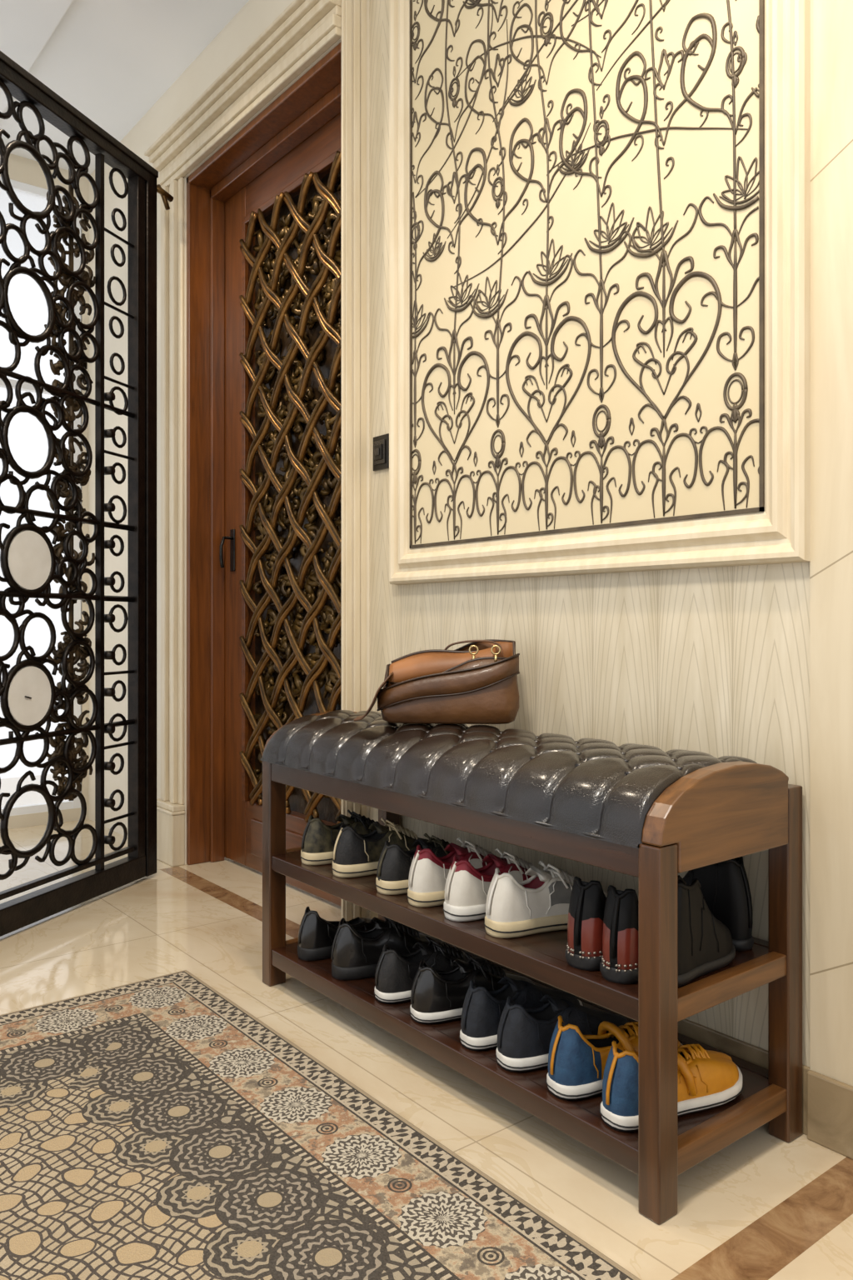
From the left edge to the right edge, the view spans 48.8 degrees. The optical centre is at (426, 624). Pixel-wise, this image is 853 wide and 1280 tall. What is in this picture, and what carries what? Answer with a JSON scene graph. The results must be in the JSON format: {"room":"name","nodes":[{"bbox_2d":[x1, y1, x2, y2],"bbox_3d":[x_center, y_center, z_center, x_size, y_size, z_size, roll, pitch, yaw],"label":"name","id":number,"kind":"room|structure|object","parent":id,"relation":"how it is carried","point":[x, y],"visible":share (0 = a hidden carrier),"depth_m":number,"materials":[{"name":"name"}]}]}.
{"room":"entrance hall","nodes":[
{"label":"entrance hall","id":0,"kind":"room"},
{"bbox_2d":[0,0,73,112],"bbox_3d":[-1.495,-1.835,1.558,2.200,0.030,6.100,0,0,-38],"label":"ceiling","id":1,"kind":"structure","parent":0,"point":[26,26],"depth_m":2.86,"materials":[{"name":"white paint"}]},
{"bbox_2d":[0,153,88,829],"bbox_3d":[-2.436,-0.525,3.078,2.620,2.650,0.050,0,0,-38],"label":"wall","id":2,"kind":"structure","parent":0,"point":[21,169],"depth_m":3.81,"materials":[{"name":"beige paint"}]},
{"bbox_2d":[0,176,81,815],"bbox_3d":[-2.287,-0.500,3.190,2.193,2.500,0.040,0,0,-38],"label":"window mullions","id":3,"kind":"structure","parent":2,"relation":"in","point":[18,187],"depth_m":3.84,"materials":[{"name":"white"}]},
{"bbox_2d":[0,0,249,281],"bbox_3d":[-1.221,-1.875,1.776,2.900,0.050,6.100,0,0,-38],"label":"ceiling","id":4,"kind":"structure","parent":0,"point":[112,61],"depth_m":3.09,"materials":[{"name":"white paint"}]},
{"bbox_2d":[88,0,369,919],"bbox_3d":[-0.689,-0.525,3.211,0.280,2.650,1.916,0,0,-38],"label":"wall","id":5,"kind":"structure","parent":0,"point":[255,16],"depth_m":3.31,"materials":[{"name":"beige paint"}]},
{"bbox_2d":[156,177,184,866],"bbox_3d":[-0.879,-0.347,3.185,0.050,2.295,0.181,0,0,-38],"label":"trim","id":6,"kind":"structure","parent":5,"relation":"attached to","point":[170,807],"depth_m":3.15,"materials":[{"name":"beige wood"}]},
{"bbox_2d":[225,185,254,865],"bbox_3d":[-0.388,-0.340,2.853,0.045,2.260,0.925,0,0,-38],"label":"door","id":7,"kind":"structure","parent":5,"relation":"in","point":[235,207],"depth_m":3.15,"materials":[{"name":"brown wood"}]},
{"bbox_2d":[219,529,234,571],"bbox_3d":[-0.665,-0.250,3.125,0.051,0.140,0.028,0,0,-38],"label":"door handle","id":8,"kind":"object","parent":7,"relation":"attached to","point":[232,537],"depth_m":3.13,"materials":[{"name":"metal"}]},
{"bbox_2d":[239,150,341,824],"bbox_3d":[-0.404,-0.372,2.825,0.030,1.905,0.639,0,0,-39],"label":"lattice","id":9,"kind":"object","parent":7,"relation":"attached to","point":[312,230],"depth_m":2.82,"materials":[{"name":"gold metal"}]},
{"bbox_2d":[255,166,341,824],"bbox_3d":[-0.367,-0.372,2.855,0.010,1.895,0.625,0,0,-39],"label":"backing","id":10,"kind":"object","parent":7,"relation":"attached to","point":[327,811],"depth_m":2.87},
{"bbox_2d":[144,0,341,188],"bbox_3d":[-0.593,-1.561,2.810,0.070,0.132,1.136,0,0,-38],"label":"trim","id":11,"kind":"structure","parent":5,"relation":"attached to","point":[305,30],"depth_m":2.70,"materials":[{"name":"beige wood"}]},
{"bbox_2d":[186,41,341,864],"bbox_3d":[-0.457,-0.347,2.803,0.125,2.295,0.957,0,0,-38],"label":"door frame","id":12,"kind":"structure","parent":5,"relation":"attached to","point":[314,99],"depth_m":3.15,"materials":[{"name":"brown wood"}]},
{"bbox_2d":[341,0,366,920],"bbox_3d":[-0.183,-0.525,2.389,0.070,2.650,0.019,0,0,-24],"label":"trim","id":13,"kind":"structure","parent":5,"relation":"attached to","point":[346,4],"depth_m":2.38,"materials":[{"name":"beige wood"}]},
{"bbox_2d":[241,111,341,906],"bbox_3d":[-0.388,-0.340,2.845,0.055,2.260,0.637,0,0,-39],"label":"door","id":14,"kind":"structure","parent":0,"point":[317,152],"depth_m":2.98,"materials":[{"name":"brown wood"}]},
{"bbox_2d":[0,774,852,1279],"bbox_3d":[-1.221,0.825,1.776,2.900,0.050,6.100,0,0,-38],"label":"floor","id":15,"kind":"structure","parent":0,"point":[764,1206],"depth_m":1.60,"materials":[{"name":"beige tile"}]},
{"bbox_2d":[0,50,173,936],"bbox_3d":[-1.036,-0.328,2.553,0.069,2.235,1.094,0,0,20],"label":"iron gate","id":16,"kind":"object","parent":15,"relation":"on","point":[29,562],"visible":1,"depth_m":2.68,"materials":[{"name":"black metal"}]},
{"bbox_2d":[0,970,640,1279],"bbox_3d":[-0.690,0.794,0.876,1.810,0.009,1.830,0,0,-38],"label":"area rug","id":17,"kind":"object","parent":15,"relation":"on","point":[154,1128],"visible":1,"depth_m":1.36,"materials":[{"name":"carpet"}]},
{"bbox_2d":[260,710,802,1224],"bbox_3d":[0.109,0.498,1.787,0.364,0.603,1.094,0,0,-38],"label":"storage bench","id":18,"kind":"object","parent":15,"relation":"on","point":[648,813],"visible":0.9,"depth_m":1.45,"materials":[{"name":"brown wood"}]},
{"bbox_2d":[300,809,379,864],"bbox_3d":[-0.155,0.458,2.067,0.257,0.103,0.095,0,0,-30],"label":"sneaker","id":19,"kind":"object","parent":18,"relation":"on","point":[318,839],"visible":0.56,"depth_m":2.00,"materials":[{"name":"fabric"}]},
{"bbox_2d":[297,906,388,960],"bbox_3d":[-0.168,0.665,2.083,0.256,0.104,0.091,0,0,-33],"label":"leather shoe","id":20,"kind":"object","parent":18,"relation":"on","point":[317,934],"visible":0.59,"depth_m":2.01,"materials":[{"name":"leather"}]},
{"bbox_2d":[331,817,428,877],"bbox_3d":[-0.076,0.457,1.968,0.257,0.105,0.098,0,0,-28],"label":"sneaker","id":21,"kind":"object","parent":18,"relation":"on","point":[355,854],"visible":0.66,"depth_m":1.91,"materials":[{"name":"fabric"}]},
{"bbox_2d":[331,915,446,979],"bbox_3d":[-0.075,0.660,1.959,0.256,0.114,0.098,0,0,-21],"label":"leather shoe","id":22,"kind":"object","parent":18,"relation":"on","point":[356,953],"visible":0.8,"depth_m":1.91,"materials":[{"name":"leather"}]},
{"bbox_2d":[375,832,450,894],"bbox_3d":[0.016,0.460,1.853,0.257,0.099,0.095,0,0,-33],"label":"sneaker","id":23,"kind":"object","parent":18,"relation":"on","point":[394,862],"visible":0.49,"depth_m":1.78,"materials":[{"name":"black"}]},
{"bbox_2d":[374,935,488,1003],"bbox_3d":[0.017,0.665,1.849,0.257,0.103,0.095,0,0,-27],"label":"sneaker","id":24,"kind":"object","parent":18,"relation":"on","point":[396,972],"visible":0.67,"depth_m":1.79,"materials":[{"name":"black leather"}]},
{"bbox_2d":[354,639,519,724],"bbox_3d":[0.025,0.113,1.905,0.327,0.166,0.146,0,0,5],"label":"leather handbag","id":25,"kind":"object","parent":18,"relation":"on","point":[474,682],"visible":1,"depth_m":1.85,"materials":[{"name":"brown leather"}]},
{"bbox_2d":[406,837,494,907],"bbox_3d":[0.079,0.456,1.774,0.257,0.107,0.092,0,0,-32],"label":"sneaker","id":26,"kind":"object","parent":18,"relation":"on","point":[428,873],"visible":0.56,"depth_m":1.71,"materials":[{"name":"white leather"}]},
{"bbox_2d":[410,952,534,1024],"bbox_3d":[0.091,0.665,1.753,0.257,0.103,0.100,0,0,-22],"label":"sneaker","id":27,"kind":"object","parent":18,"relation":"on","point":[437,996],"visible":0.79,"depth_m":1.70,"materials":[{"name":"black leather"}]},
{"bbox_2d":[442,848,535,921],"bbox_3d":[0.145,0.456,1.690,0.257,0.107,0.095,0,0,-30],"label":"sneaker","id":28,"kind":"object","parent":18,"relation":"on","point":[467,887],"visible":0.62,"depth_m":1.62,"materials":[{"name":"white leather"}]},
{"bbox_2d":[260,710,757,848],"bbox_3d":[0.098,0.250,1.800,0.362,0.106,1.060,0,0,-38],"label":"tufted cushion","id":29,"kind":"object","parent":18,"relation":"on","point":[600,793],"depth_m":1.55,"materials":[{"name":"leather"}]},
{"bbox_2d":[459,976,583,1050],"bbox_3d":[0.171,0.665,1.658,0.257,0.103,0.090,0,0,-32],"label":"shoe","id":30,"kind":"object","parent":18,"relation":"on","point":[482,1009],"visible":0.66,"depth_m":1.59,"materials":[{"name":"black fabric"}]},
{"bbox_2d":[484,860,607,938],"bbox_3d":[0.212,0.456,1.600,0.252,0.107,0.098,0,0,-27],"label":"sneaker","id":31,"kind":"object","parent":18,"relation":"on","point":[539,903],"visible":0.75,"depth_m":1.55,"materials":[{"name":"white leather"}]},
{"bbox_2d":[495,994,629,1071],"bbox_3d":[0.235,0.665,1.572,0.257,0.103,0.100,0,0,-22],"label":"shoe","id":32,"kind":"object","parent":18,"relation":"on","point":[524,1035],"visible":0.7,"depth_m":1.52,"materials":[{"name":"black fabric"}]},
{"bbox_2d":[565,876,606,970],"bbox_3d":[0.296,0.445,1.475,0.090,0.128,0.226,0,0,41],"label":"shoe","id":33,"kind":"object","parent":18,"relation":"on","point":[587,900],"visible":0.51,"depth_m":1.39,"materials":[{"name":"black leather"}]},
{"bbox_2d":[545,1015,682,1099],"bbox_3d":[0.304,0.662,1.489,0.257,0.108,0.100,0,0,-27],"label":"sneaker","id":34,"kind":"object","parent":18,"relation":"on","point":[577,1061],"visible":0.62,"depth_m":1.43,"materials":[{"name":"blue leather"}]},
{"bbox_2d":[600,885,638,984],"bbox_3d":[0.333,0.444,1.426,0.084,0.130,0.226,0,0,37],"label":"shoe","id":35,"kind":"object","parent":18,"relation":"on","point":[619,963],"visible":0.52,"depth_m":1.34,"materials":[{"name":"black leather"}]},
{"bbox_2d":[599,1040,744,1131],"bbox_3d":[0.370,0.662,1.407,0.262,0.108,0.098,0,0,-30],"label":"sneaker","id":36,"kind":"object","parent":18,"relation":"on","point":[707,1079],"visible":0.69,"depth_m":1.37,"materials":[{"name":"yellow leather"}]},
{"bbox_2d":[677,875,735,986],"bbox_3d":[0.398,0.437,1.391,0.063,0.145,0.190,0,0,45],"label":"boot","id":37,"kind":"object","parent":18,"relation":"on","point":[705,945],"visible":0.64,"depth_m":1.36,"materials":[{"name":"black leather"}]},
{"bbox_2d":[683,856,754,950],"bbox_3d":[0.444,0.439,1.554,0.072,0.141,0.210,0,0,-38],"label":"boot","id":38,"kind":"object","parent":18,"relation":"on","point":[725,887],"visible":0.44,"depth_m":1.48,"materials":[{"name":"black leather"}]},
{"bbox_2d":[369,0,852,1086],"bbox_3d":[0.830,-0.525,1.353,0.216,2.650,2.884,0,0,-38],"label":"wall","id":39,"kind":"structure","parent":0,"point":[715,662],"depth_m":1.57,"materials":[{"name":"beige wood"}]},
{"bbox_2d":[373,433,389,471],"bbox_3d":[-0.118,-0.435,2.366,0.019,0.086,0.066,0,0,-38],"label":"light switch","id":40,"kind":"object","parent":39,"relation":"attached to","point":[381,443],"visible":0.95,"depth_m":2.36,"materials":[{"name":"black plastic"}]},
{"bbox_2d":[389,0,810,584],"bbox_3d":[0.255,-0.943,1.889,0.029,1.687,1.090,0,0,-38],"label":"art","id":41,"kind":"object","parent":39,"relation":"attached to","point":[600,210],"visible":1,"depth_m":1.81,"materials":[{"name":"beige fabric"}]},
{"bbox_2d":[370,910,852,1159],"bbox_3d":[0.748,0.747,1.278,0.018,0.106,2.870,0,0,-38],"label":"baseboard","id":42,"kind":"structure","parent":39,"relation":"attached to","point":[830,1101],"depth_m":1.45,"materials":[{"name":"brown stone"}]}
]}

